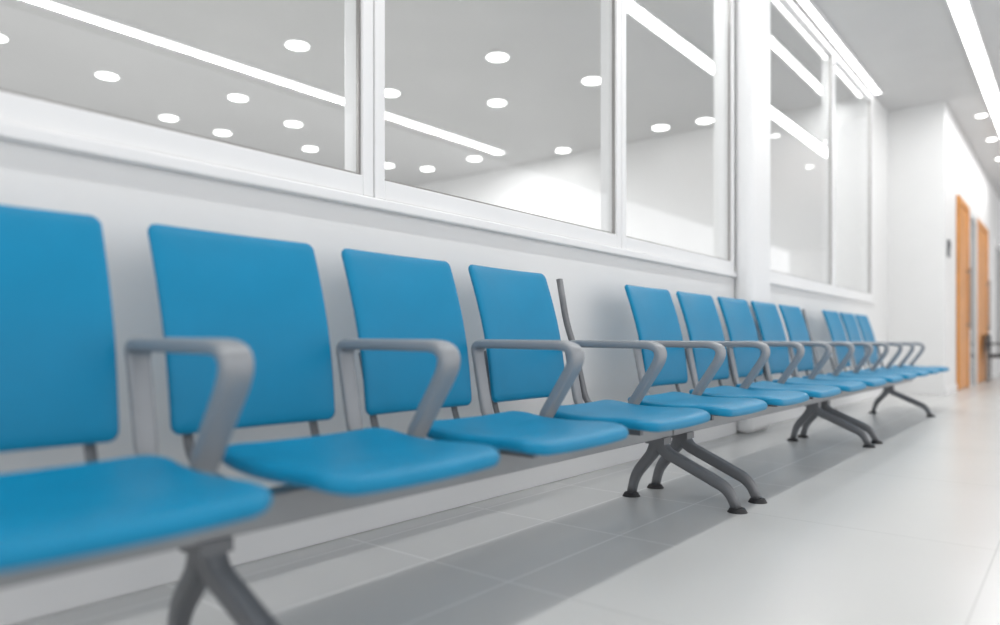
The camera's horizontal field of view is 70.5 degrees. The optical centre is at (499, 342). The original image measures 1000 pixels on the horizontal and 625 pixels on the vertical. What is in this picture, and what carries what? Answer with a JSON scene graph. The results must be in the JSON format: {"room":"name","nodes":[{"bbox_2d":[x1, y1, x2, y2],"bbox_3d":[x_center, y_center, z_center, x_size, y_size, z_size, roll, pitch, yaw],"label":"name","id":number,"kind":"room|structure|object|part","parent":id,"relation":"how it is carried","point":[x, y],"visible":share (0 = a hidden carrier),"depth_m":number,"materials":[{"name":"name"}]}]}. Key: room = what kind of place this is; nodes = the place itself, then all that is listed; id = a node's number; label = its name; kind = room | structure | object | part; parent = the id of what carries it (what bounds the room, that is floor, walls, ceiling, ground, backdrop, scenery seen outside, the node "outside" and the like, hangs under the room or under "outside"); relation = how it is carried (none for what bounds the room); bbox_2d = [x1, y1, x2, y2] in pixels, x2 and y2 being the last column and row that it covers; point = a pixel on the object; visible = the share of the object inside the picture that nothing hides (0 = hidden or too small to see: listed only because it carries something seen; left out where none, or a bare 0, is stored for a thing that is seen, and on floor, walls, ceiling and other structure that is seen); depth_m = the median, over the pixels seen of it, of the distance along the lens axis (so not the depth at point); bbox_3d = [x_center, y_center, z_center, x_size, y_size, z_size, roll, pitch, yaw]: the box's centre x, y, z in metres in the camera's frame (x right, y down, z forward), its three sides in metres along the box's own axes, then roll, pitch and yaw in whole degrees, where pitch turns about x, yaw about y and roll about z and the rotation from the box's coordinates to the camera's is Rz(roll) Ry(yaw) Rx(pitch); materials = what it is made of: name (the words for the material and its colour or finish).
{"room":"hospital interior","nodes":[
{"label":"hospital interior","id":0,"kind":"room"},
{"bbox_2d":[0,0,887,487],"bbox_3d":[0.452,-1.175,3.704,0.140,3.650,14.300,0,0,39],"label":"wall","id":1,"kind":"structure","parent":0,"point":[126,198],"depth_m":2.39,"materials":[{"name":"white paint"}]},
{"bbox_2d":[0,0,372,196],"bbox_3d":[-1.049,-1.730,1.824,0.104,2.440,1.784,0,0,39],"label":"window","id":2,"kind":"structure","parent":1,"relation":"in","point":[15,107],"depth_m":2.14,"materials":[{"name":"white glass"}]},
{"bbox_2d":[0,121,735,276],"bbox_3d":[-1.167,-0.489,1.597,0.030,0.038,8.990,0,0,39],"label":"trim","id":3,"kind":"structure","parent":1,"relation":"attached to","point":[9,131],"depth_m":2.17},
{"bbox_2d":[0,421,736,624],"bbox_3d":[-1.167,0.590,1.597,0.030,0.120,8.990,0,0,39],"label":"baseboard","id":4,"kind":"structure","parent":1,"relation":"attached to","point":[36,599],"depth_m":2.20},
{"bbox_2d":[373,0,620,247],"bbox_3d":[0.069,-1.730,3.187,0.104,2.440,1.729,0,0,39],"label":"window","id":5,"kind":"structure","parent":1,"relation":"in","point":[609,234],"depth_m":3.37,"materials":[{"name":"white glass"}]},
{"bbox_2d":[621,0,734,271],"bbox_3d":[1.133,-1.730,4.484,0.104,2.440,1.614,0,0,39],"label":"window","id":6,"kind":"structure","parent":1,"relation":"in","point":[725,260],"depth_m":5.04,"materials":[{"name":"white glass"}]},
{"bbox_2d":[735,0,769,432],"bbox_3d":[1.869,-1.175,5.219,0.130,3.650,0.440,0,0,39],"label":"column","id":7,"kind":"structure","parent":1,"relation":"attached to","point":[752,17],"depth_m":5.07,"materials":[{"name":"white paint"}]},
{"bbox_2d":[770,0,833,291],"bbox_3d":[2.636,-1.730,6.316,0.104,2.440,2.184,0,0,39],"label":"window","id":8,"kind":"structure","parent":1,"relation":"in","point":[787,8],"depth_m":7.10,"materials":[{"name":"white plastic"}]},
{"bbox_2d":[770,279,875,303],"bbox_3d":[3.243,-0.489,6.973,0.030,0.038,4.005,0,0,39],"label":"trim","id":9,"kind":"structure","parent":1,"relation":"attached to","point":[772,282],"depth_m":6.62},
{"bbox_2d":[770,388,882,424],"bbox_3d":[3.513,0.590,7.301,0.030,0.120,4.855,0,0,39],"label":"baseboard","id":10,"kind":"structure","parent":1,"relation":"attached to","point":[776,417],"depth_m":7.05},
{"bbox_2d":[834,51,872,299],"bbox_3d":[3.879,-1.730,7.831,0.104,2.440,1.724,0,0,39],"label":"window","id":11,"kind":"structure","parent":1,"relation":"in","point":[840,67],"depth_m":8.44,"materials":[{"name":"white plastic"}]},
{"bbox_2d":[0,0,999,198],"bbox_3d":[3.304,-3.050,11.517,16.500,0.100,30.000,0,0,39],"label":"ceiling","id":12,"kind":"structure","parent":0,"point":[436,50],"depth_m":7.75,"materials":[{"name":"paint"}]},
{"bbox_2d":[0,33,9,42],"bbox_3d":[-4.944,-2.993,6.902,0.260,0.015,0.260,0,0,39],"label":"recessed light","id":13,"kind":"object","parent":12,"relation":"in","point":[3,38],"visible":1,"depth_m":6.93,"materials":[{"name":"white plastic"}]},
{"bbox_2d":[94,71,119,80],"bbox_3d":[-4.398,-2.993,7.915,0.260,0.015,0.260,0,0,39],"label":"recessed light","id":14,"kind":"object","parent":12,"relation":"in","point":[106,75],"visible":1,"depth_m":7.89,"materials":[{"name":"white plastic"}]},
{"bbox_2d":[158,114,178,120],"bbox_3d":[-4.401,-2.993,9.393,0.260,0.015,0.260,0,0,39],"label":"recessed light","id":15,"kind":"object","parent":12,"relation":"in","point":[167,117],"visible":1,"depth_m":9.37,"materials":[{"name":"white plastic"}]},
{"bbox_2d":[213,129,231,135],"bbox_3d":[-3.948,-2.993,10.055,0.260,0.015,0.260,0,0,39],"label":"recessed light","id":16,"kind":"object","parent":12,"relation":"in","point":[221,132],"visible":1,"depth_m":10.03,"materials":[{"name":"white plastic"}]},
{"bbox_2d":[227,93,248,101],"bbox_3d":[-3.196,-2.993,8.623,0.260,0.015,0.260,0,0,39],"label":"recessed light","id":17,"kind":"object","parent":12,"relation":"in","point":[237,97],"visible":1,"depth_m":8.60,"materials":[{"name":"white plastic"}]},
{"bbox_2d":[24,0,506,154],"bbox_3d":[-3.636,-2.985,6.604,0.160,0.030,11.640,0,0,39],"label":"ceiling light strip","id":18,"kind":"object","parent":12,"relation":"attached to","point":[56,5],"visible":1,"depth_m":7.46,"materials":[{"name":"white plastic"}]},
{"bbox_2d":[283,120,302,126],"bbox_3d":[-2.821,-2.993,9.648,0.260,0.015,0.260,0,0,39],"label":"recessed light","id":19,"kind":"object","parent":12,"relation":"in","point":[291,123],"visible":1,"depth_m":9.62,"materials":[{"name":"white plastic"}]},
{"bbox_2d":[284,39,310,50],"bbox_3d":[-2.037,-2.993,7.103,0.260,0.015,0.260,0,0,39],"label":"recessed light","id":20,"kind":"object","parent":12,"relation":"in","point":[292,44],"visible":1,"depth_m":7.09,"materials":[{"name":"white plastic"}]},
{"bbox_2d":[301,146,318,150],"bbox_3d":[-2.921,-2.993,10.881,0.260,0.015,0.260,0,0,39],"label":"recessed light","id":21,"kind":"object","parent":12,"relation":"in","point":[306,148],"visible":1,"depth_m":10.86,"materials":[{"name":"white plastic"}]},
{"bbox_2d":[385,163,394,167],"bbox_3d":[-1.900,-2.993,11.906,0.260,0.015,0.260,0,0,39],"label":"recessed light","id":22,"kind":"object","parent":12,"relation":"in","point":[387,165],"visible":0.63,"depth_m":11.90,"materials":[{"name":"white"}]},
{"bbox_2d":[385,88,400,96],"bbox_3d":[-1.317,-2.993,8.453,0.260,0.015,0.260,0,0,39],"label":"recessed light","id":23,"kind":"object","parent":12,"relation":"in","point":[389,92],"visible":0.68,"depth_m":8.43,"materials":[{"name":"white plastic"}]},
{"bbox_2d":[420,166,434,170],"bbox_3d":[-1.247,-2.993,12.134,0.260,0.015,0.260,0,0,39],"label":"recessed light","id":24,"kind":"object","parent":12,"relation":"in","point":[424,168],"visible":1,"depth_m":12.10,"materials":[{"name":"white"}]},
{"bbox_2d":[466,156,482,160],"bbox_3d":[-0.413,-2.993,11.463,0.260,0.015,0.260,0,0,39],"label":"recessed light","id":25,"kind":"object","parent":12,"relation":"in","point":[471,158],"visible":1,"depth_m":11.44,"materials":[{"name":"white"}]},
{"bbox_2d":[487,98,506,106],"bbox_3d":[-0.037,-2.993,8.800,0.260,0.015,0.260,0,0,39],"label":"recessed light","id":26,"kind":"object","parent":12,"relation":"in","point":[496,102],"visible":1,"depth_m":8.78,"materials":[{"name":"white plastic"}]},
{"bbox_2d":[485,51,509,62],"bbox_3d":[-0.026,-2.993,7.394,0.260,0.015,0.260,0,0,39],"label":"recessed light","id":27,"kind":"object","parent":12,"relation":"in","point":[494,56],"visible":1,"depth_m":7.37,"materials":[{"name":"white plastic"}]},
{"bbox_2d":[555,147,570,152],"bbox_3d":[0.978,-2.993,10.968,0.260,0.015,0.260,0,0,39],"label":"recessed light","id":28,"kind":"object","parent":12,"relation":"in","point":[562,149],"visible":1,"depth_m":10.96,"materials":[{"name":"white plastic"}]},
{"bbox_2d":[581,76,600,84],"bbox_3d":[1.052,-2.993,8.062,0.260,0.015,0.260,0,0,39],"label":"recessed light","id":29,"kind":"object","parent":12,"relation":"in","point":[589,80],"visible":0.83,"depth_m":8.04,"materials":[{"name":"white plastic"}]},
{"bbox_2d":[651,124,669,130],"bbox_3d":[2.229,-2.993,9.812,0.260,0.015,0.260,0,0,39],"label":"recessed light","id":30,"kind":"object","parent":12,"relation":"in","point":[659,127],"visible":1,"depth_m":9.80,"materials":[{"name":"white plastic"}]},
{"bbox_2d":[695,117,713,123],"bbox_3d":[2.756,-2.993,9.509,0.260,0.015,0.260,0,0,39],"label":"recessed light","id":31,"kind":"object","parent":12,"relation":"in","point":[703,120],"visible":0.96,"depth_m":9.49,"materials":[{"name":"white plastic"}]},
{"bbox_2d":[770,30,837,100],"bbox_3d":[2.242,-2.985,6.439,0.110,0.030,5.840,0,0,39],"label":"ceiling light strip","id":32,"kind":"object","parent":12,"relation":"attached to","point":[776,44],"visible":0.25,"depth_m":7.51,"materials":[{"name":"white plastic"}]},
{"bbox_2d":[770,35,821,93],"bbox_3d":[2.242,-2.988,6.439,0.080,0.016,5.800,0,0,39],"label":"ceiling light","id":33,"kind":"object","parent":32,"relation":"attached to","point":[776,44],"depth_m":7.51,"materials":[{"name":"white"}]},
{"bbox_2d":[796,0,882,95],"bbox_3d":[2.875,-2.985,6.437,0.090,0.030,5.240,0,0,39],"label":"ceiling light strip","id":34,"kind":"object","parent":12,"relation":"attached to","point":[808,6],"visible":1,"depth_m":7.02,"materials":[{"name":"white plastic"}]},
{"bbox_2d":[946,0,999,137],"bbox_3d":[3.647,-2.985,5.739,0.160,0.030,17.540,0,0,39],"label":"ceiling light strip","id":35,"kind":"object","parent":12,"relation":"attached to","point":[962,12],"visible":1,"depth_m":7.25,"materials":[{"name":"white plastic"}]},
{"bbox_2d":[974,113,988,117],"bbox_3d":[6.330,-2.993,9.293,0.160,0.015,0.160,0,0,39],"label":"recessed light","id":36,"kind":"object","parent":12,"relation":"in","point":[980,115],"visible":1,"depth_m":9.28,"materials":[{"name":"white plastic"}]},
{"bbox_2d":[985,137,997,140],"bbox_3d":[7.218,-2.993,10.376,0.160,0.015,0.160,0,0,39],"label":"recessed light","id":37,"kind":"object","parent":12,"relation":"in","point":[991,138],"visible":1,"depth_m":10.37,"materials":[{"name":"white plastic"}]},
{"bbox_2d":[13,374,999,624],"bbox_3d":[3.304,0.700,11.517,16.500,0.100,30.000,0,0,39],"label":"floor","id":38,"kind":"structure","parent":0,"point":[905,529],"depth_m":2.24,"materials":[{"name":"tile"}]},
{"bbox_2d":[0,204,747,624],"bbox_3d":[-0.156,0.180,1.968,0.777,0.940,2.645,0,0,39],"label":"bench","id":39,"kind":"object","parent":38,"relation":"on","point":[245,341],"visible":1,"depth_m":1.59,"materials":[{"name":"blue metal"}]},
{"bbox_3d":[-1.028,-0.037,1.406,0.141,0.505,0.474,0,0,39],"label":"backrest","id":40,"kind":"part","parent":39,"relation":"part of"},
{"bbox_3d":[-0.660,0.246,1.087,0.430,0.060,0.480,0,0,39],"label":"seat","id":41,"kind":"part","parent":39,"relation":"part of","materials":[{"name":"blue plastic"}]},
{"bbox_3d":[-0.631,0.508,1.449,0.168,0.268,0.057,0,0,39],"label":"leg","id":42,"kind":"part","parent":39,"relation":"part of","materials":[{"name":"grey metal"}]},
{"bbox_3d":[-0.651,0.157,1.454,0.439,0.339,0.065,0,0,39],"label":"armrest","id":43,"kind":"part","parent":39,"relation":"part of","materials":[{"name":"grey metal"}]},
{"bbox_3d":[-0.464,0.508,1.312,0.371,0.275,0.057,0,0,39],"label":"leg","id":44,"kind":"part","parent":39,"relation":"part of","materials":[{"name":"grey metal"}]},
{"bbox_3d":[-0.661,-0.037,1.853,0.141,0.505,0.474,0,0,39],"label":"backrest","id":45,"kind":"part","parent":39,"relation":"part of","materials":[{"name":"blue plastic"}]},
{"bbox_3d":[-0.293,0.246,1.534,0.430,0.060,0.480,0,0,39],"label":"seat","id":46,"kind":"part","parent":39,"relation":"part of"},
{"bbox_3d":[-0.285,0.157,1.901,0.439,0.339,0.065,0,0,39],"label":"armrest","id":47,"kind":"part","parent":39,"relation":"part of","materials":[{"name":"grey metal"}]},
{"bbox_3d":[-0.295,-0.037,2.300,0.141,0.505,0.474,0,0,39],"label":"backrest","id":48,"kind":"part","parent":39,"relation":"part of","materials":[{"name":"blue plastic"}]},
{"bbox_3d":[0.072,-0.037,2.747,0.141,0.505,0.474,0,0,39],"label":"backrest","id":49,"kind":"part","parent":39,"relation":"part of","materials":[{"name":"blue plastic"}]},
{"bbox_3d":[0.073,0.246,1.981,0.430,0.060,0.480,0,0,39],"label":"seat","id":50,"kind":"part","parent":39,"relation":"part of","materials":[{"name":"blue plastic"}]},
{"bbox_3d":[0.082,0.157,2.348,0.439,0.339,0.065,0,0,39],"label":"armrest","id":51,"kind":"part","parent":39,"relation":"part of","materials":[{"name":"grey metal"}]},
{"bbox_3d":[0.448,0.157,2.795,0.439,0.339,0.065,0,0,39],"label":"armrest","id":52,"kind":"part","parent":39,"relation":"part of","materials":[{"name":"grey metal"}]},
{"bbox_3d":[0.440,0.246,2.428,0.430,0.060,0.480,0,0,39],"label":"seat","id":53,"kind":"part","parent":39,"relation":"part of","materials":[{"name":"blue plastic"}]},
{"bbox_3d":[0.612,0.508,2.965,0.168,0.268,0.057,0,0,39],"label":"leg","id":54,"kind":"part","parent":39,"relation":"part of","materials":[{"name":"grey metal"}]},
{"bbox_3d":[0.779,0.508,2.827,0.371,0.275,0.057,0,0,39],"label":"leg","id":55,"kind":"part","parent":39,"relation":"part of","materials":[{"name":"grey metal"}]},
{"bbox_2d":[556,279,875,503],"bbox_3d":[1.315,0.180,3.761,0.777,0.940,2.496,0,0,39],"label":"bench","id":56,"kind":"object","parent":38,"relation":"on","point":[654,313],"visible":0.9,"depth_m":3.65,"materials":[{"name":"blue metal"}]},
{"bbox_3d":[0.805,-0.037,3.640,0.141,0.505,0.474,0,0,39],"label":"backrest","id":57,"kind":"part","parent":56,"relation":"part of","materials":[{"name":"blue plastic"}]},
{"bbox_3d":[0.751,0.508,3.135,0.168,0.268,0.057,0,0,39],"label":"leg","id":58,"kind":"part","parent":56,"relation":"part of","materials":[{"name":"grey metal"}]},
{"bbox_3d":[0.815,0.157,3.242,0.439,0.339,0.065,0,0,39],"label":"armrest","id":59,"kind":"part","parent":56,"relation":"part of","materials":[{"name":"grey metal"}]},
{"bbox_3d":[0.806,0.246,2.875,0.430,0.060,0.480,0,0,39],"label":"seat","id":60,"kind":"part","parent":56,"relation":"part of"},
{"bbox_3d":[1.172,-0.037,4.087,0.141,0.505,0.474,0,0,39],"label":"backrest","id":61,"kind":"part","parent":56,"relation":"part of","materials":[{"name":"blue plastic"}]},
{"bbox_3d":[0.919,0.508,2.997,0.371,0.275,0.057,0,0,39],"label":"leg","id":62,"kind":"part","parent":56,"relation":"part of","materials":[{"name":"grey metal"}]},
{"bbox_3d":[1.181,0.157,3.688,0.439,0.339,0.065,0,0,39],"label":"armrest","id":63,"kind":"part","parent":56,"relation":"part of","materials":[{"name":"grey metal"}]},
{"bbox_3d":[1.538,-0.037,4.534,0.141,0.505,0.474,0,0,39],"label":"backrest","id":64,"kind":"part","parent":56,"relation":"part of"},
{"bbox_3d":[1.173,0.246,3.322,0.430,0.060,0.480,0,0,39],"label":"seat","id":65,"kind":"part","parent":56,"relation":"part of","materials":[{"name":"blue plastic"}]},
{"bbox_3d":[1.548,0.157,4.135,0.439,0.339,0.065,0,0,39],"label":"armrest","id":66,"kind":"part","parent":56,"relation":"part of","materials":[{"name":"grey metal"}]},
{"bbox_3d":[1.540,0.246,3.769,0.430,0.060,0.480,0,0,39],"label":"seat","id":67,"kind":"part","parent":56,"relation":"part of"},
{"bbox_3d":[1.915,0.157,4.582,0.439,0.339,0.065,0,0,39],"label":"armrest","id":68,"kind":"part","parent":56,"relation":"part of","materials":[{"name":"grey metal"}]},
{"bbox_3d":[2.001,0.508,4.658,0.168,0.268,0.057,0,0,39],"label":"leg","id":69,"kind":"part","parent":56,"relation":"part of","materials":[{"name":"grey metal"}]},
{"bbox_3d":[1.906,0.246,4.215,0.430,0.060,0.480,0,0,39],"label":"seat","id":70,"kind":"part","parent":56,"relation":"part of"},
{"bbox_3d":[2.168,0.508,4.520,0.371,0.275,0.057,0,0,39],"label":"leg","id":71,"kind":"part","parent":56,"relation":"part of","materials":[{"name":"grey metal"}]},
{"bbox_2d":[751,301,948,443],"bbox_3d":[3.085,0.180,5.918,0.777,0.940,3.452,0,0,39],"label":"bench","id":72,"kind":"object","parent":38,"relation":"on","point":[767,316],"visible":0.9,"depth_m":5.46,"materials":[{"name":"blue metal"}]},
{"bbox_3d":[1.905,-0.037,4.981,0.141,0.505,0.474,0,0,39],"label":"backrest","id":73,"kind":"part","parent":72,"relation":"part of","materials":[{"name":"blue plastic"}]},
{"bbox_3d":[2.271,-0.037,5.428,0.141,0.505,0.474,0,0,39],"label":"backrest","id":74,"kind":"part","parent":72,"relation":"part of","materials":[{"name":"blue plastic"}]},
{"bbox_3d":[2.140,0.508,4.828,0.168,0.268,0.057,0,0,39],"label":"leg","id":75,"kind":"part","parent":72,"relation":"part of","materials":[{"name":"grey metal"}]},
{"bbox_3d":[2.281,0.157,5.029,0.439,0.339,0.065,0,0,39],"label":"armrest","id":76,"kind":"part","parent":72,"relation":"part of","materials":[{"name":"grey metal"}]},
{"bbox_3d":[3.005,-0.037,6.322,0.141,0.505,0.474,0,0,39],"label":"backrest","id":77,"kind":"part","parent":72,"relation":"part of","materials":[{"name":"blue plastic"}]},
{"bbox_3d":[2.648,0.157,5.476,0.439,0.339,0.065,0,0,39],"label":"armrest","id":78,"kind":"part","parent":72,"relation":"part of","materials":[{"name":"grey metal"}]},
{"bbox_3d":[2.273,0.246,4.662,0.430,0.060,0.480,0,0,39],"label":"seat","id":79,"kind":"part","parent":72,"relation":"part of","materials":[{"name":"blue plastic"}]},
{"bbox_3d":[2.308,0.508,4.690,0.371,0.275,0.057,0,0,39],"label":"leg","id":80,"kind":"part","parent":72,"relation":"part of","materials":[{"name":"grey metal"}]},
{"bbox_3d":[3.371,-0.037,6.768,0.141,0.505,0.474,0,0,39],"label":"backrest","id":81,"kind":"part","parent":72,"relation":"part of","materials":[{"name":"blue plastic"}]},
{"bbox_3d":[3.014,0.157,5.923,0.439,0.339,0.065,0,0,39],"label":"armrest","id":82,"kind":"part","parent":72,"relation":"part of","materials":[{"name":"grey metal"}]},
{"bbox_3d":[2.639,0.246,5.109,0.430,0.060,0.480,0,0,39],"label":"seat","id":83,"kind":"part","parent":72,"relation":"part of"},
{"bbox_3d":[3.738,-0.037,7.215,0.141,0.505,0.474,0,0,39],"label":"backrest","id":84,"kind":"part","parent":72,"relation":"part of","materials":[{"name":"blue plastic"}]},
{"bbox_3d":[3.381,0.157,6.370,0.439,0.339,0.065,0,0,39],"label":"armrest","id":85,"kind":"part","parent":72,"relation":"part of","materials":[{"name":"grey metal"}]},
{"bbox_3d":[3.498,0.508,6.482,0.168,0.268,0.057,0,0,39],"label":"leg","id":86,"kind":"part","parent":72,"relation":"part of","materials":[{"name":"grey metal"}]},
{"bbox_3d":[3.006,0.246,5.556,0.430,0.060,0.480,0,0,39],"label":"seat","id":87,"kind":"part","parent":72,"relation":"part of","materials":[{"name":"blue plastic"}]},
{"bbox_3d":[3.748,0.157,6.817,0.439,0.339,0.065,0,0,39],"label":"armrest","id":88,"kind":"part","parent":72,"relation":"part of","materials":[{"name":"grey metal"}]},
{"bbox_3d":[3.373,0.246,6.003,0.430,0.060,0.480,0,0,39],"label":"seat","id":89,"kind":"part","parent":72,"relation":"part of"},
{"bbox_3d":[4.114,0.157,7.263,0.439,0.339,0.065,0,0,39],"label":"armrest","id":90,"kind":"part","parent":72,"relation":"part of","materials":[{"name":"grey metal"}]},
{"bbox_3d":[3.739,0.246,6.450,0.430,0.060,0.480,0,0,39],"label":"seat","id":91,"kind":"part","parent":72,"relation":"part of","materials":[{"name":"blue plastic"}]},
{"bbox_3d":[3.665,0.508,6.345,0.371,0.275,0.057,0,0,39],"label":"leg","id":92,"kind":"part","parent":72,"relation":"part of","materials":[{"name":"grey metal"}]},
{"bbox_3d":[4.106,0.246,6.897,0.430,0.060,0.480,0,0,39],"label":"seat","id":93,"kind":"part","parent":72,"relation":"part of","materials":[{"name":"blue plastic"}]},
{"bbox_2d":[985,334,999,381],"bbox_3d":[8.483,0.250,11.925,0.450,0.800,0.560,0,0,39],"label":"chair","id":94,"kind":"object","parent":38,"relation":"on","point":[988,343],"visible":1,"depth_m":11.84,"materials":[{"name":"grey metal"}]},
{"bbox_3d":[8.167,0.275,11.848,0.030,0.750,0.030,0,0,39],"label":"leg","id":95,"kind":"part","parent":94,"relation":"part of","materials":[{"name":"grey metal"}]},
{"bbox_3d":[8.325,0.000,12.055,0.040,0.300,0.480,0,0,39],"label":"backrest","id":96,"kind":"part","parent":94,"relation":"part of","materials":[{"name":"black rubber"}]},
{"bbox_3d":[8.497,0.275,12.250,0.030,0.750,0.030,0,0,39],"label":"leg","id":97,"kind":"part","parent":94,"relation":"part of","materials":[{"name":"grey metal"}]},
{"bbox_3d":[8.487,0.220,11.922,0.440,0.060,0.480,0,0,39],"label":"seat","id":98,"kind":"part","parent":94,"relation":"part of","materials":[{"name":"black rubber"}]},
{"bbox_2d":[417,98,858,290],"bbox_3d":[0.200,-1.175,12.124,10.930,3.650,0.100,0,0,39],"label":"wall","id":99,"kind":"structure","parent":0,"point":[670,179],"depth_m":9.95,"materials":[{"name":"paint"}]},
{"bbox_2d":[888,102,945,394],"bbox_3d":[1.049,-1.175,12.552,11.700,3.650,0.140,0,0,39],"label":"wall","id":100,"kind":"structure","parent":0,"point":[916,135],"depth_m":8.97,"materials":[{"name":"white paint"}]},
{"bbox_2d":[946,105,999,386],"bbox_3d":[9.863,-1.175,14.182,0.140,3.650,13.560,0,0,39],"label":"wall","id":101,"kind":"structure","parent":0,"point":[965,177],"depth_m":9.79,"materials":[{"name":"white paint"}]},
{"bbox_2d":[947,239,950,257],"bbox_3d":[5.697,-1.200,8.973,0.031,0.220,0.140,0,0,39],"label":"access panel","id":102,"kind":"object","parent":101,"relation":"attached to","point":[948,240],"visible":1,"depth_m":8.93,"materials":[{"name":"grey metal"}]},
{"bbox_2d":[945,384,956,394],"bbox_3d":[5.853,0.600,9.168,0.020,0.100,1.000,0,0,39],"label":"baseboard","id":103,"kind":"structure","parent":101,"relation":"attached to","point":[950,389],"depth_m":9.08,"materials":[{"name":"white paint"}]},
{"bbox_2d":[956,195,971,390],"bbox_3d":[6.592,-0.680,10.017,0.083,2.660,1.150,0,0,39],"label":"door","id":104,"kind":"structure","parent":101,"relation":"in","point":[963,269],"depth_m":10.01,"materials":[{"name":"orange wood"}]},
{"bbox_3d":[6.813,-0.650,10.268,0.060,0.900,0.040,0,0,39],"label":"handle","id":105,"kind":"part","parent":104,"relation":"part of","materials":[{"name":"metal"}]},
{"bbox_2d":[970,208,976,385],"bbox_3d":[7.271,-0.680,10.882,0.036,2.660,0.990,0,0,39],"label":"wall","id":106,"kind":"structure","parent":101,"relation":"in","point":[973,218],"depth_m":10.99,"materials":[{"name":"white paint"}]},
{"bbox_2d":[977,217,990,383],"bbox_3d":[8.178,-0.680,11.949,0.083,2.660,1.750,0,0,39],"label":"door","id":107,"kind":"structure","parent":101,"relation":"in","point":[983,282],"depth_m":11.96,"materials":[{"name":"orange wood"}]},
{"bbox_3d":[8.589,-0.650,12.433,0.060,0.900,0.040,0,0,39],"label":"handle","id":108,"kind":"part","parent":107,"relation":"part of","materials":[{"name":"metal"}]},
{"bbox_2d":[993,239,999,360],"bbox_3d":[10.934,-0.830,15.347,0.036,2.360,4.400,0,0,39],"label":"window","id":109,"kind":"structure","parent":101,"relation":"in","point":[996,246],"depth_m":14.03,"materials":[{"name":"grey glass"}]},
{"bbox_3d":[10.928,-0.828,15.352,0.017,2.155,4.190,0,0,39],"label":"glass pane","id":110,"kind":"part","parent":109,"relation":"part of","materials":[{"name":"clear glass"}]}
]}

